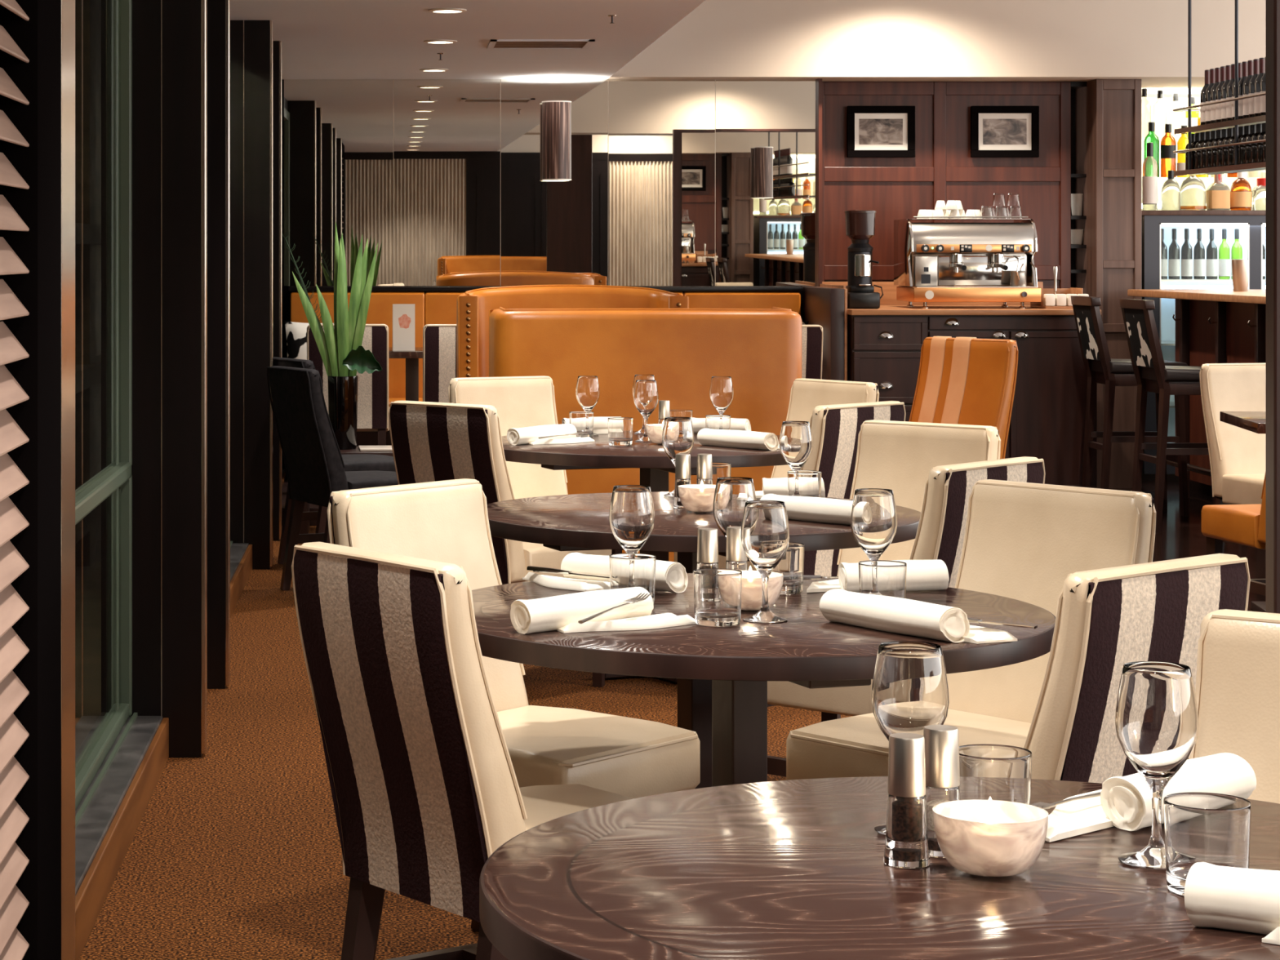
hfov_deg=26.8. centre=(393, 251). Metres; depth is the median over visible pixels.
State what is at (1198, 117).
bottle
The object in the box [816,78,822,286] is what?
wall
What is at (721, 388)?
wine glass
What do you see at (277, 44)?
trim
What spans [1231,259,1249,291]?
tin
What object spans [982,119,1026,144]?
print
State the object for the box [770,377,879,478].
dining chair
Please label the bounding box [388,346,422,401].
square table
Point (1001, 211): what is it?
glass
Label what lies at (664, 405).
salt mill
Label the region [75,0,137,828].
window
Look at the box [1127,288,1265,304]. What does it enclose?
countertop
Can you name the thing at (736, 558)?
salt mill
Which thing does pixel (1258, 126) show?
wine bottle
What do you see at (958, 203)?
coffee cup
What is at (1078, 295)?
pot
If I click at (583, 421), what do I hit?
tumbler
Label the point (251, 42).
column
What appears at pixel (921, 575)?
rolled napkin
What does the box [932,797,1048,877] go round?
bowl
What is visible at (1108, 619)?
dining chair
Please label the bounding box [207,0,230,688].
column
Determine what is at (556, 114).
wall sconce
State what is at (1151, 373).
bar stool
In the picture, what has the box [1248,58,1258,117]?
wine bottle
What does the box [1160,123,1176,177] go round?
bottle
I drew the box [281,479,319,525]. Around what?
platform
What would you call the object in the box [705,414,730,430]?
tumbler
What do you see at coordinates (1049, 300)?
pot
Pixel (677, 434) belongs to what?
wine glass
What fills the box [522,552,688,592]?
rolled napkin
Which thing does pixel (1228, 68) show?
wine bottle
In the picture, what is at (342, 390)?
vase
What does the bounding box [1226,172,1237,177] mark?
bottle
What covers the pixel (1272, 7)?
trim
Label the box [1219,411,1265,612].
square table
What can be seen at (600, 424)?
rolled napkin
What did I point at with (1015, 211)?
glass
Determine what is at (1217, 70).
wine bottle
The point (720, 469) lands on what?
tumbler
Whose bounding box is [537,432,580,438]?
fork
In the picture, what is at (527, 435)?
rolled napkin
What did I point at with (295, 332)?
cushion
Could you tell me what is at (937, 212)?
coffee cup
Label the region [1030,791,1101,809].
fork
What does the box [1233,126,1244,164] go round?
wine bottle
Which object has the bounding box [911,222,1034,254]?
hood
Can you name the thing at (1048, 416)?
sideboard
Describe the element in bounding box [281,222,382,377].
arrangement
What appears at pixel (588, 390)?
wine glass
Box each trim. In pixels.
[61,0,75,959]
[75,468,284,895]
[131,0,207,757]
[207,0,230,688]
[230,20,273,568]
[273,40,281,541]
[1265,0,1279,613]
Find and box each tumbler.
[568,411,593,438]
[607,417,633,446]
[608,552,656,605]
[670,409,692,422]
[693,568,742,626]
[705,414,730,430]
[711,462,731,484]
[772,542,804,595]
[787,470,821,497]
[858,560,906,598]
[959,743,1031,804]
[1163,791,1251,896]
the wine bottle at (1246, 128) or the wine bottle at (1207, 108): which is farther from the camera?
the wine bottle at (1207, 108)
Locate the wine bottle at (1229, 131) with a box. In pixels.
[1222,128,1232,166]
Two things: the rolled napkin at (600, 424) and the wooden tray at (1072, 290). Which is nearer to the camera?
the rolled napkin at (600, 424)
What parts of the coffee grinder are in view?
motor, hopper lid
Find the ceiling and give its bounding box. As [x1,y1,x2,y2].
[230,0,705,79]
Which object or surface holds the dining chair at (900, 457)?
on the floor at (234, 852)
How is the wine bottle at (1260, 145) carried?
on the rack
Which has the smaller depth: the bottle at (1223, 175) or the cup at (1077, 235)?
the cup at (1077, 235)
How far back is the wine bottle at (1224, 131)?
14.29 m
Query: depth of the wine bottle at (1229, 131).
14.20 m
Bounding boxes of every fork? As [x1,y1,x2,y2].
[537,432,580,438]
[577,592,650,623]
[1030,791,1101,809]
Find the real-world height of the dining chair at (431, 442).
0.908 m
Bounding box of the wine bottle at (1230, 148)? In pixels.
[1227,127,1235,165]
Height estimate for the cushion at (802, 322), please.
0.431 m
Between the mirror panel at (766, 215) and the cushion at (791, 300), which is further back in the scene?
the mirror panel at (766, 215)
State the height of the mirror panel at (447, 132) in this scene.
1.192 m
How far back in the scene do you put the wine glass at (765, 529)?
4.41 m
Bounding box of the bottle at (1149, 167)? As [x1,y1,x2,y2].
[1142,142,1157,210]
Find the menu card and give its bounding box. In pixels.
[392,303,414,351]
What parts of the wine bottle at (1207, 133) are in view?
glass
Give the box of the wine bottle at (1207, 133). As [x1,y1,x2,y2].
[1200,131,1210,168]
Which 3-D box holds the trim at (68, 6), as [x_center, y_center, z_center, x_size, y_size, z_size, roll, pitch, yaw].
[-0.557,0.185,4.219,0.085,2.360,0.182,0,0,0]
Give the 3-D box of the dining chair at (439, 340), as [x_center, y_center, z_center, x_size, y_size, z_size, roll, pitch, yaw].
[0.360,0.824,13.842,0.432,0.908,0.594,0,0,0]
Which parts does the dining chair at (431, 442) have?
striped panel, backrest, seat, leg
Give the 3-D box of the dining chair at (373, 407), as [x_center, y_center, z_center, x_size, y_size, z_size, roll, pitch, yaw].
[-0.234,0.824,13.892,0.432,0.908,0.594,0,0,0]
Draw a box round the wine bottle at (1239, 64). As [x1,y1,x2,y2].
[1231,62,1241,119]
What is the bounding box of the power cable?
[873,284,883,298]
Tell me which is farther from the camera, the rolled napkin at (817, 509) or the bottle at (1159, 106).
the bottle at (1159, 106)
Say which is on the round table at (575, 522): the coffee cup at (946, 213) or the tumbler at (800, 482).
the tumbler at (800, 482)
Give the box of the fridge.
[1141,210,1265,474]
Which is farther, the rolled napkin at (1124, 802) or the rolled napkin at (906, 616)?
the rolled napkin at (906, 616)
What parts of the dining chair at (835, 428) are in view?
seat, backrest, striped panel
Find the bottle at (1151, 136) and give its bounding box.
[1143,121,1159,177]
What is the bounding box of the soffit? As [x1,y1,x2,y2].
[608,0,1265,89]
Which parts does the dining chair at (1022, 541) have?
seat, backrest, striped panel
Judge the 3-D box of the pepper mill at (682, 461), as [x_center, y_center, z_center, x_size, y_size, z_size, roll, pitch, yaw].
[0.696,0.550,6.400,0.046,0.128,0.046,0,0,0]
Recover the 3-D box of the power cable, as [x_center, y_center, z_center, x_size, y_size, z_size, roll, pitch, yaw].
[2.658,0.229,14.584,0.037,0.096,0.078,0,0,-4]
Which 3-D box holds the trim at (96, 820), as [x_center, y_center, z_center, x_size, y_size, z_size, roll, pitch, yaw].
[-0.711,1.308,9.835,0.178,0.113,11.050,0,0,0]
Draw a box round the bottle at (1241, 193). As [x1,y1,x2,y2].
[1230,171,1252,210]
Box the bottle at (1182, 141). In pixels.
[1176,124,1189,177]
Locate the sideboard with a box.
[847,314,1097,488]
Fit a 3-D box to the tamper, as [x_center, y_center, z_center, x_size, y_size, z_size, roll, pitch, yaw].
[3.655,0.188,14.700,0.044,0.218,0.044,0,0,0]
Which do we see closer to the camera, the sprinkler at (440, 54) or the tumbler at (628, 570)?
the tumbler at (628, 570)
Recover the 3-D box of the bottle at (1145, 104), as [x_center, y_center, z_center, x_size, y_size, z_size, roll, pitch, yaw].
[4.550,-0.837,16.130,0.080,0.303,0.080,0,0,0]
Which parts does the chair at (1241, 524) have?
leg, seat, backrest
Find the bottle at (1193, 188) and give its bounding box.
[1180,174,1206,210]
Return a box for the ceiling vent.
[486,39,595,48]
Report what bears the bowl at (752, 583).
on the round table at (808, 650)
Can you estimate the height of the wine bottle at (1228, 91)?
0.318 m
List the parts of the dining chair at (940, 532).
seat, leg, backrest, striped panel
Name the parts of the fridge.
door glass, door glass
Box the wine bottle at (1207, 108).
[1204,68,1214,124]
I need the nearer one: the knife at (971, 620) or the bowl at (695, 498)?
the knife at (971, 620)
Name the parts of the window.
pane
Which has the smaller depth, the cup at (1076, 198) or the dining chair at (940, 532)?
the dining chair at (940, 532)
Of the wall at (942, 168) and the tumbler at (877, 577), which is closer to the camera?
the tumbler at (877, 577)
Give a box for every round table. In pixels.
[471,573,1055,786]
[479,776,1279,959]
[484,491,920,788]
[501,431,786,682]
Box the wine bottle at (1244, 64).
[1238,61,1247,119]
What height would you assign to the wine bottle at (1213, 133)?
0.215 m
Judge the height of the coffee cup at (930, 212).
0.050 m
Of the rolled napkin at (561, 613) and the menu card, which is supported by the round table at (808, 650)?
the rolled napkin at (561, 613)
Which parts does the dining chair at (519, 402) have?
backrest, leg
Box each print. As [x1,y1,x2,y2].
[859,119,902,144]
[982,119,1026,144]
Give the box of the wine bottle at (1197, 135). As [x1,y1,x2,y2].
[1191,133,1199,168]
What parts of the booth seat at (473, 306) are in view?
arm, arm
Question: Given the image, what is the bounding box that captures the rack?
[1173,0,1265,176]
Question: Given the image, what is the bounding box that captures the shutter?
[0,0,61,959]
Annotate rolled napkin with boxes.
[506,423,594,444]
[510,586,695,634]
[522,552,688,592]
[561,417,609,433]
[692,417,751,433]
[697,428,779,450]
[755,477,825,497]
[760,493,853,524]
[806,560,949,592]
[819,588,1017,644]
[1044,752,1256,842]
[1184,862,1279,945]
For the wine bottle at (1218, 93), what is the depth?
14.33 m
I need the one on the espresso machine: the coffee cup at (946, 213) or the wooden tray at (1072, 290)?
the coffee cup at (946, 213)
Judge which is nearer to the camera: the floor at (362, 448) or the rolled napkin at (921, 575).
the rolled napkin at (921, 575)
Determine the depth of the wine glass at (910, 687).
2.79 m
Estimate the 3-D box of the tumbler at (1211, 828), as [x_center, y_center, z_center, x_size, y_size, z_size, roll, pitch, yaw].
[0.782,0.571,2.558,0.081,0.087,0.081,0,0,0]
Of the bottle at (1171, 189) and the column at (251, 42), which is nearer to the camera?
the column at (251, 42)
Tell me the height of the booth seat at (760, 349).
1.146 m
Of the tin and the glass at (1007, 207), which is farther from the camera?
the glass at (1007, 207)
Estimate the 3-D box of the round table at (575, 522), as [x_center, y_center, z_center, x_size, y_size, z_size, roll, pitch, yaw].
[0.718,0.986,6.294,1.060,0.742,1.060,0,0,-27]
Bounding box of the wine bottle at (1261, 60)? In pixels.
[1254,57,1264,116]
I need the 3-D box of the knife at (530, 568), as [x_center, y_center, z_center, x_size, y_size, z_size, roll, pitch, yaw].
[0.325,0.591,4.895,0.200,0.010,0.016,0,0,43]
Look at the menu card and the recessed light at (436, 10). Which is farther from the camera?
the menu card
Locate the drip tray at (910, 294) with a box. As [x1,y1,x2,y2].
[896,286,1040,302]
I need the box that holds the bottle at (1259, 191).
[1251,172,1265,210]
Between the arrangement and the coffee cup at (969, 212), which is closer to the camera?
the arrangement
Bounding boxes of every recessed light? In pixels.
[419,68,448,71]
[423,40,457,44]
[428,8,466,13]
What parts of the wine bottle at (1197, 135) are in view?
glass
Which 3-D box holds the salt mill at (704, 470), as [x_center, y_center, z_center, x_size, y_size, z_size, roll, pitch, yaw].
[0.748,0.550,6.400,0.046,0.128,0.046,0,0,0]
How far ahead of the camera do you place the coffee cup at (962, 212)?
14.74 m
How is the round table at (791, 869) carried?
on the floor at (234, 852)
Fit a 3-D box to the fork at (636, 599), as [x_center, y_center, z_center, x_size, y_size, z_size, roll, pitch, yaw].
[0.359,0.580,4.333,0.021,0.030,0.192,0,0,38]
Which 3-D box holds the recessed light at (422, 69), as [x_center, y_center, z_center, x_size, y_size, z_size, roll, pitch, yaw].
[0.222,-0.991,14.530,0.160,0.008,0.160,0,0,0]
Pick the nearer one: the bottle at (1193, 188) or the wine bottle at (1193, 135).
the wine bottle at (1193, 135)
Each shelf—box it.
[1186,120,1265,133]
[1194,167,1265,174]
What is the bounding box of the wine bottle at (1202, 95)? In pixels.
[1200,69,1209,124]
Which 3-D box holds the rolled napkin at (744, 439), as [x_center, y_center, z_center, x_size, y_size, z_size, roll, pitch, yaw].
[1.096,0.587,8.357,0.109,0.056,0.302,0,0,-38]
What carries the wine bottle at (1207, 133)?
on the rack
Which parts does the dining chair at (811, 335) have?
backrest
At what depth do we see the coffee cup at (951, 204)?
14.68 m
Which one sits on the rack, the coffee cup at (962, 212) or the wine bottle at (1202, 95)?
the wine bottle at (1202, 95)
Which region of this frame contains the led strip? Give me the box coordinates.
[1146,89,1201,93]
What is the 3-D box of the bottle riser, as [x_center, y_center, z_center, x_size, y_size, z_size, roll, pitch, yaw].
[5.280,-0.465,16.055,1.840,0.440,0.290,0,0,0]
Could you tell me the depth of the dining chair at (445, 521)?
5.10 m
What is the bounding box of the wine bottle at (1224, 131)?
[1217,128,1226,166]
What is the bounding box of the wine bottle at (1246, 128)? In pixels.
[1239,125,1249,164]
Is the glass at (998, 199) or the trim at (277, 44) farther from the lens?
the glass at (998, 199)
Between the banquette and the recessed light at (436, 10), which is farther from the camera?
the banquette
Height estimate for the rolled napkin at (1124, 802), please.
0.057 m
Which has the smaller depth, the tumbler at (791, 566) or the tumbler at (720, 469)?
the tumbler at (791, 566)
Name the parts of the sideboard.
cup pull, cup pull, drawer, drawer, drawer, cup pull, door, cup pull, drawer, cup pull, door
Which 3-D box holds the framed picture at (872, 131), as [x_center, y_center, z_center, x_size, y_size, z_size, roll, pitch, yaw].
[2.843,-0.700,15.522,0.395,0.300,0.028,0,0,0]
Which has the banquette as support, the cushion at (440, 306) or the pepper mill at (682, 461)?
the cushion at (440, 306)
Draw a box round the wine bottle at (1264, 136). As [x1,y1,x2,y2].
[1262,133,1265,161]
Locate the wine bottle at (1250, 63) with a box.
[1243,60,1253,118]
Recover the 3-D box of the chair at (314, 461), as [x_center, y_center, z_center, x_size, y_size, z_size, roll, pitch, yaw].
[-0.158,0.914,10.678,0.594,0.908,0.432,0,0,-26]
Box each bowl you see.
[645,420,663,444]
[678,480,715,513]
[741,566,783,611]
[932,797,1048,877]
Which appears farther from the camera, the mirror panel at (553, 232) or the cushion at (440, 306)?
the mirror panel at (553, 232)
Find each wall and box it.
[281,79,816,468]
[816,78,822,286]
[822,81,1071,288]
[1141,93,1199,124]
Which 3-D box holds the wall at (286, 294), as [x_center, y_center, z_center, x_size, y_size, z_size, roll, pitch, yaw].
[0.832,0.185,15.488,3.264,2.360,0.225,0,0,0]
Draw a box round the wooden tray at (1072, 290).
[1030,287,1083,308]
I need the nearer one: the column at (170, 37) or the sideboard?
the column at (170, 37)
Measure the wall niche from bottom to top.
2.360 m
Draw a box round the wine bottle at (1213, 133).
[1205,130,1216,168]
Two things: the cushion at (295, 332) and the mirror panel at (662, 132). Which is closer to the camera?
the cushion at (295, 332)
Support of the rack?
hanging from the ceiling
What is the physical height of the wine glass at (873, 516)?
0.197 m
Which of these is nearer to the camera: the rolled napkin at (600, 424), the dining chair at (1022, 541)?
the dining chair at (1022, 541)
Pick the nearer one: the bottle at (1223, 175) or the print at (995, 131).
the print at (995, 131)
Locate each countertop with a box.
[819,281,1101,315]
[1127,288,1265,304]
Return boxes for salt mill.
[657,400,670,423]
[696,453,712,484]
[725,526,747,570]
[923,724,960,857]
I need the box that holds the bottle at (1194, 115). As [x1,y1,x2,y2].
[1185,96,1199,136]
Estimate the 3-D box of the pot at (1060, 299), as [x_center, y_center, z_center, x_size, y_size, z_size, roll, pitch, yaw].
[3.633,0.263,14.500,0.054,0.066,0.060,0,0,0]
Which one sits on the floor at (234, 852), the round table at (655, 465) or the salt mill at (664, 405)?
the round table at (655, 465)
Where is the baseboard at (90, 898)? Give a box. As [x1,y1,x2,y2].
[75,471,285,959]
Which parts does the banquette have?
rail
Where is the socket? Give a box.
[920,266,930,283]
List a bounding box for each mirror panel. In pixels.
[284,79,393,285]
[393,79,501,285]
[500,79,608,285]
[608,79,715,285]
[715,79,817,285]
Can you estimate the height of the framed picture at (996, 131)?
0.300 m
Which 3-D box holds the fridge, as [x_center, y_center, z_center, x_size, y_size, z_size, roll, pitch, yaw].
[5.300,0.535,16.085,1.800,1.560,0.750,0,0,0]
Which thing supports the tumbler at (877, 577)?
on the round table at (808, 650)
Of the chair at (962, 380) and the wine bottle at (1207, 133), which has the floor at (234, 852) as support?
the chair at (962, 380)
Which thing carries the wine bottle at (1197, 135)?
on the rack
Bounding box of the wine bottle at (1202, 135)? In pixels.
[1195,132,1205,168]
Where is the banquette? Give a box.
[288,286,803,446]
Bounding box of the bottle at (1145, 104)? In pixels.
[1141,88,1151,137]
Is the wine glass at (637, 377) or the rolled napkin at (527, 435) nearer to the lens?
the rolled napkin at (527, 435)
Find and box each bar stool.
[1071,296,1188,515]
[1119,298,1215,533]
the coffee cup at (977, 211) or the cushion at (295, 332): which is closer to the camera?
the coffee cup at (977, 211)
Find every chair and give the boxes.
[266,365,398,590]
[273,356,395,564]
[291,542,632,959]
[306,324,390,445]
[327,478,700,959]
[388,400,611,687]
[422,324,456,403]
[448,375,622,554]
[674,400,906,576]
[767,419,1000,706]
[767,456,1045,777]
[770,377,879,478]
[786,479,1155,780]
[801,324,822,379]
[908,336,1018,458]
[1023,553,1250,783]
[1188,608,1279,804]
[1199,363,1265,553]
[1201,475,1265,595]
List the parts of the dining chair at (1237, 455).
leg, backrest, seat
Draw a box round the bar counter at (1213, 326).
[1127,288,1265,502]
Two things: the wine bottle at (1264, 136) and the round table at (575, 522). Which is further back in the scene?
the wine bottle at (1264, 136)
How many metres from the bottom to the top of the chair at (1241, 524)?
0.908 m
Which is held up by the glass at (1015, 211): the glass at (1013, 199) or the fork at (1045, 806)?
the glass at (1013, 199)
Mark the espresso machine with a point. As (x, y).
(934, 262)
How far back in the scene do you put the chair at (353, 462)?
11.44 m
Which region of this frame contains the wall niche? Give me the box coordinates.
[1071,81,1086,287]
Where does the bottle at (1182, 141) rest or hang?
on the bottle riser
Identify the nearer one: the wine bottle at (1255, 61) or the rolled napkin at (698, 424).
the rolled napkin at (698, 424)
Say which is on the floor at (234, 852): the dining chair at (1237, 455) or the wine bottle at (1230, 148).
the dining chair at (1237, 455)
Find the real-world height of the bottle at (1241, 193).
0.243 m
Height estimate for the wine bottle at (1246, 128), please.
0.215 m
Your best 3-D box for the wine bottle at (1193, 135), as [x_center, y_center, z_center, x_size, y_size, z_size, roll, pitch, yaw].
[4.470,-0.553,14.880,0.084,0.215,0.084,0,0,0]
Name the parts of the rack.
rod, rail, rail, rod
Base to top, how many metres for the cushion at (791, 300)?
0.618 m
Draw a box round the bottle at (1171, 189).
[1161,169,1180,210]
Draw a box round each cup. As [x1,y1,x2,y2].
[916,209,928,218]
[926,209,933,218]
[932,209,945,218]
[934,200,946,209]
[942,209,949,218]
[945,200,957,209]
[948,209,960,218]
[955,200,963,209]
[958,209,965,218]
[964,209,977,218]
[974,209,980,218]
[1071,193,1083,215]
[1071,229,1083,244]
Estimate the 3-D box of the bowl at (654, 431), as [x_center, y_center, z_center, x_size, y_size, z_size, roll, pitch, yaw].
[0.862,0.577,8.500,0.112,0.076,0.112,0,0,0]
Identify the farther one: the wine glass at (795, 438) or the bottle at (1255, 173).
the bottle at (1255, 173)
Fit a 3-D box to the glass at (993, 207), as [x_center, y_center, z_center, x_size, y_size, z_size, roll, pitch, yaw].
[3.320,-0.217,14.830,0.072,0.070,0.072,0,0,0]
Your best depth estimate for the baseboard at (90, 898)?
6.00 m
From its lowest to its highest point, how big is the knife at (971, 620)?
0.010 m
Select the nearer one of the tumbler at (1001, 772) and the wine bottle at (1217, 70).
the tumbler at (1001, 772)
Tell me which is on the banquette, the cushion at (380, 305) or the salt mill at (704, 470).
the cushion at (380, 305)
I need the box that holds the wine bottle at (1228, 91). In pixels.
[1226,63,1235,120]
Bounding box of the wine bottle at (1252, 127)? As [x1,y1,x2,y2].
[1244,124,1256,164]
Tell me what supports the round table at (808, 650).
on the floor at (234, 852)
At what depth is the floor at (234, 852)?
6.42 m
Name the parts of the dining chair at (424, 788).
leg, striped panel, backrest, leg, seat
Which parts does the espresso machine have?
panel, handle, cup rail, splash panel, handle, pressure knob, panel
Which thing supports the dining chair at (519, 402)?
on the floor at (234, 852)
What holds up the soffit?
attached to the wall at (1167, 99)
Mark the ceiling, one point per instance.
(321, 39)
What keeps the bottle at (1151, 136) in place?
on the bottle riser
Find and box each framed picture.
[846,106,915,157]
[970,106,1039,157]
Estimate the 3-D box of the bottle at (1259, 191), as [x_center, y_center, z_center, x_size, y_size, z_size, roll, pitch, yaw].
[5.165,-0.358,15.800,0.124,0.225,0.124,0,0,0]
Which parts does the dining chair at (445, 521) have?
striped panel, leg, backrest, leg, seat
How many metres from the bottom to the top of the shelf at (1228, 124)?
0.012 m
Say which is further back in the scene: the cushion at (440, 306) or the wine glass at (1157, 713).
the cushion at (440, 306)
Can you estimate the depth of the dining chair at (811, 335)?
13.46 m
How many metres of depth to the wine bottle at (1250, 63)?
13.87 m
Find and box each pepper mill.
[673,453,690,508]
[697,528,718,569]
[883,733,930,868]
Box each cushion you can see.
[284,320,333,359]
[290,291,424,398]
[425,291,465,324]
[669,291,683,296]
[683,291,800,315]
[801,321,808,324]
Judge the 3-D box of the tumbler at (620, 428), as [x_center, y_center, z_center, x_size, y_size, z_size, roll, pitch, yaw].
[0.720,0.571,8.445,0.081,0.087,0.081,0,0,0]
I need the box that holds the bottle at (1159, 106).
[1153,89,1166,137]
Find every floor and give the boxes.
[78,473,1265,959]
[358,445,392,451]
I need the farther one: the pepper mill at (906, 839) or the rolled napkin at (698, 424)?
the rolled napkin at (698, 424)
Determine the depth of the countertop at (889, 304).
14.36 m
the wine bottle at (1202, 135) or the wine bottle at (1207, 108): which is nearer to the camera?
the wine bottle at (1207, 108)
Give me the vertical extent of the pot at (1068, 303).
0.066 m
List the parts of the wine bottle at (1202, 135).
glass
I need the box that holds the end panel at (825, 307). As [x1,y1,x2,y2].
[802,286,847,381]
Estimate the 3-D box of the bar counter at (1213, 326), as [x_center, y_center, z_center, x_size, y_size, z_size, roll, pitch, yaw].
[4.570,0.790,12.800,0.760,1.150,4.800,0,0,0]
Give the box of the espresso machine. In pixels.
[893,216,1040,308]
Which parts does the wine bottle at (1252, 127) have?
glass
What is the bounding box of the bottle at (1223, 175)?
[1210,173,1226,177]
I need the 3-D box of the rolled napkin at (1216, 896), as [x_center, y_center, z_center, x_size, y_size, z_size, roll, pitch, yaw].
[0.841,0.586,2.345,0.282,0.057,0.122,0,0,28]
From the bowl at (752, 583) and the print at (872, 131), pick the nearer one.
the bowl at (752, 583)
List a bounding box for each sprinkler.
[436,53,444,60]
[608,14,616,23]
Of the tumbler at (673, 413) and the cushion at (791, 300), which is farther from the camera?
the cushion at (791, 300)
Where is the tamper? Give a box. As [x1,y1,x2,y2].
[1053,266,1057,293]
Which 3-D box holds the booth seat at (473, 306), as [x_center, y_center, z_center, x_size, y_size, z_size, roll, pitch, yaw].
[0.830,0.762,12.559,1.064,1.207,0.596,0,0,0]
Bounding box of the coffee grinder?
[844,209,879,308]
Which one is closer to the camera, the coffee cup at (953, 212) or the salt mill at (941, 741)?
the salt mill at (941, 741)
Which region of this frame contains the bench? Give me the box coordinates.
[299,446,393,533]
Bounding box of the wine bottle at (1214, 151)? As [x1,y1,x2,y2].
[1211,129,1221,167]
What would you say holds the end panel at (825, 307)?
on the floor at (234, 852)
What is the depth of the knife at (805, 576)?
4.82 m
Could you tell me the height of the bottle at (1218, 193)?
0.253 m
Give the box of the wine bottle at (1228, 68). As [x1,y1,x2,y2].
[1221,65,1231,121]
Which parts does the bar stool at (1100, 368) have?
leg, rail, backrest, leg, seat frame, seat, leg, leg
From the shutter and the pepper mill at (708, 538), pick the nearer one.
the shutter
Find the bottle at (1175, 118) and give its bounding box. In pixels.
[1168,93,1182,137]
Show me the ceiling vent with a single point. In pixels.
(493, 43)
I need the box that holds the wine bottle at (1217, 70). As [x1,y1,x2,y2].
[1210,67,1220,123]
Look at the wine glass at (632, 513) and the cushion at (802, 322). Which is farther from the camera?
the cushion at (802, 322)
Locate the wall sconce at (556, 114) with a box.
[542,100,571,180]
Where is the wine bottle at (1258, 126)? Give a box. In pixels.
[1250,123,1262,163]
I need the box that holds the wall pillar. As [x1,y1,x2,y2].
[1075,79,1141,488]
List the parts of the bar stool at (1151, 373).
leg, rail, backrest, leg, seat, seat frame, leg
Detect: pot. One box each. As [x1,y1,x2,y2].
[1043,293,1055,306]
[1054,293,1066,306]
[1066,293,1077,306]
[1077,293,1088,296]
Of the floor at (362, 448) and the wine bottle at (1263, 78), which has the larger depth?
the wine bottle at (1263, 78)
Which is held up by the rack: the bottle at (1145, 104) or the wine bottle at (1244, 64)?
the wine bottle at (1244, 64)
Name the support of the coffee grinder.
on the countertop at (889, 304)
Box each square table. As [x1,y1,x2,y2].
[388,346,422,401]
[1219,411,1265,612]
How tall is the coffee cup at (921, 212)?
0.050 m
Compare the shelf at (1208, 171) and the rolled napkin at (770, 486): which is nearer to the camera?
the rolled napkin at (770, 486)
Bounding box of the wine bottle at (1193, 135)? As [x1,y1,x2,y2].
[1185,133,1195,169]
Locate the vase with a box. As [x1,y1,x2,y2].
[327,375,358,449]
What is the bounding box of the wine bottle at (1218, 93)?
[1215,66,1225,122]
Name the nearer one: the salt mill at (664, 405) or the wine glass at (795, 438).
the wine glass at (795, 438)
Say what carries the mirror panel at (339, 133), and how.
attached to the wall at (286, 294)
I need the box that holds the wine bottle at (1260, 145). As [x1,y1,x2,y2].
[1257,122,1265,162]
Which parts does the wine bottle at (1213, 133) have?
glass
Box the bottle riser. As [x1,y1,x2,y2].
[1141,137,1265,210]
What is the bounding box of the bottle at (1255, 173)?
[1247,169,1262,177]
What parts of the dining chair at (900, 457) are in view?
backrest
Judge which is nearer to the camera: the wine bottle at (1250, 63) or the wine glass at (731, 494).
the wine glass at (731, 494)
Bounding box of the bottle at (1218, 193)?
[1206,173,1230,210]
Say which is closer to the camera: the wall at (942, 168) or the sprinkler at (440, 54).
the sprinkler at (440, 54)
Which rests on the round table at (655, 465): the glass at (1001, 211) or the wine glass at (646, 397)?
the wine glass at (646, 397)
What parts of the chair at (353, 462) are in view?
leg, backrest, leg, seat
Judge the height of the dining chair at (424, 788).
0.908 m
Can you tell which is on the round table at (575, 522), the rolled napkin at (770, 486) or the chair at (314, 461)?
the rolled napkin at (770, 486)
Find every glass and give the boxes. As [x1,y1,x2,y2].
[575,375,599,435]
[608,484,654,553]
[632,374,654,433]
[633,379,658,441]
[662,417,693,497]
[709,376,733,414]
[712,476,756,537]
[740,500,789,622]
[779,421,812,470]
[850,488,897,559]
[871,640,949,835]
[980,205,993,218]
[991,206,995,218]
[992,193,1005,205]
[994,205,1007,218]
[1006,193,1019,205]
[1006,206,1009,218]
[1008,205,1022,218]
[1115,661,1198,869]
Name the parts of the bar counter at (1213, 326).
foot rail, post, post, post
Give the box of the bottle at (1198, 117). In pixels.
[1194,116,1208,177]
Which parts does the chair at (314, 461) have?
leg, backrest, leg, seat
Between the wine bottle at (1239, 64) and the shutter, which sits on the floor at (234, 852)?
the shutter
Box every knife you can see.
[526,565,609,577]
[803,574,838,579]
[967,617,1037,628]
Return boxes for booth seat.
[456,284,688,377]
[488,306,801,561]
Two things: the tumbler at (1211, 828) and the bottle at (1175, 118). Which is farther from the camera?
the bottle at (1175, 118)
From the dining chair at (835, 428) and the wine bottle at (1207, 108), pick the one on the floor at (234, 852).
the dining chair at (835, 428)
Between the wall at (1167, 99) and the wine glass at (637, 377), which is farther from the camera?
the wall at (1167, 99)
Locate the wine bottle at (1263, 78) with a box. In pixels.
[1260,57,1265,115]

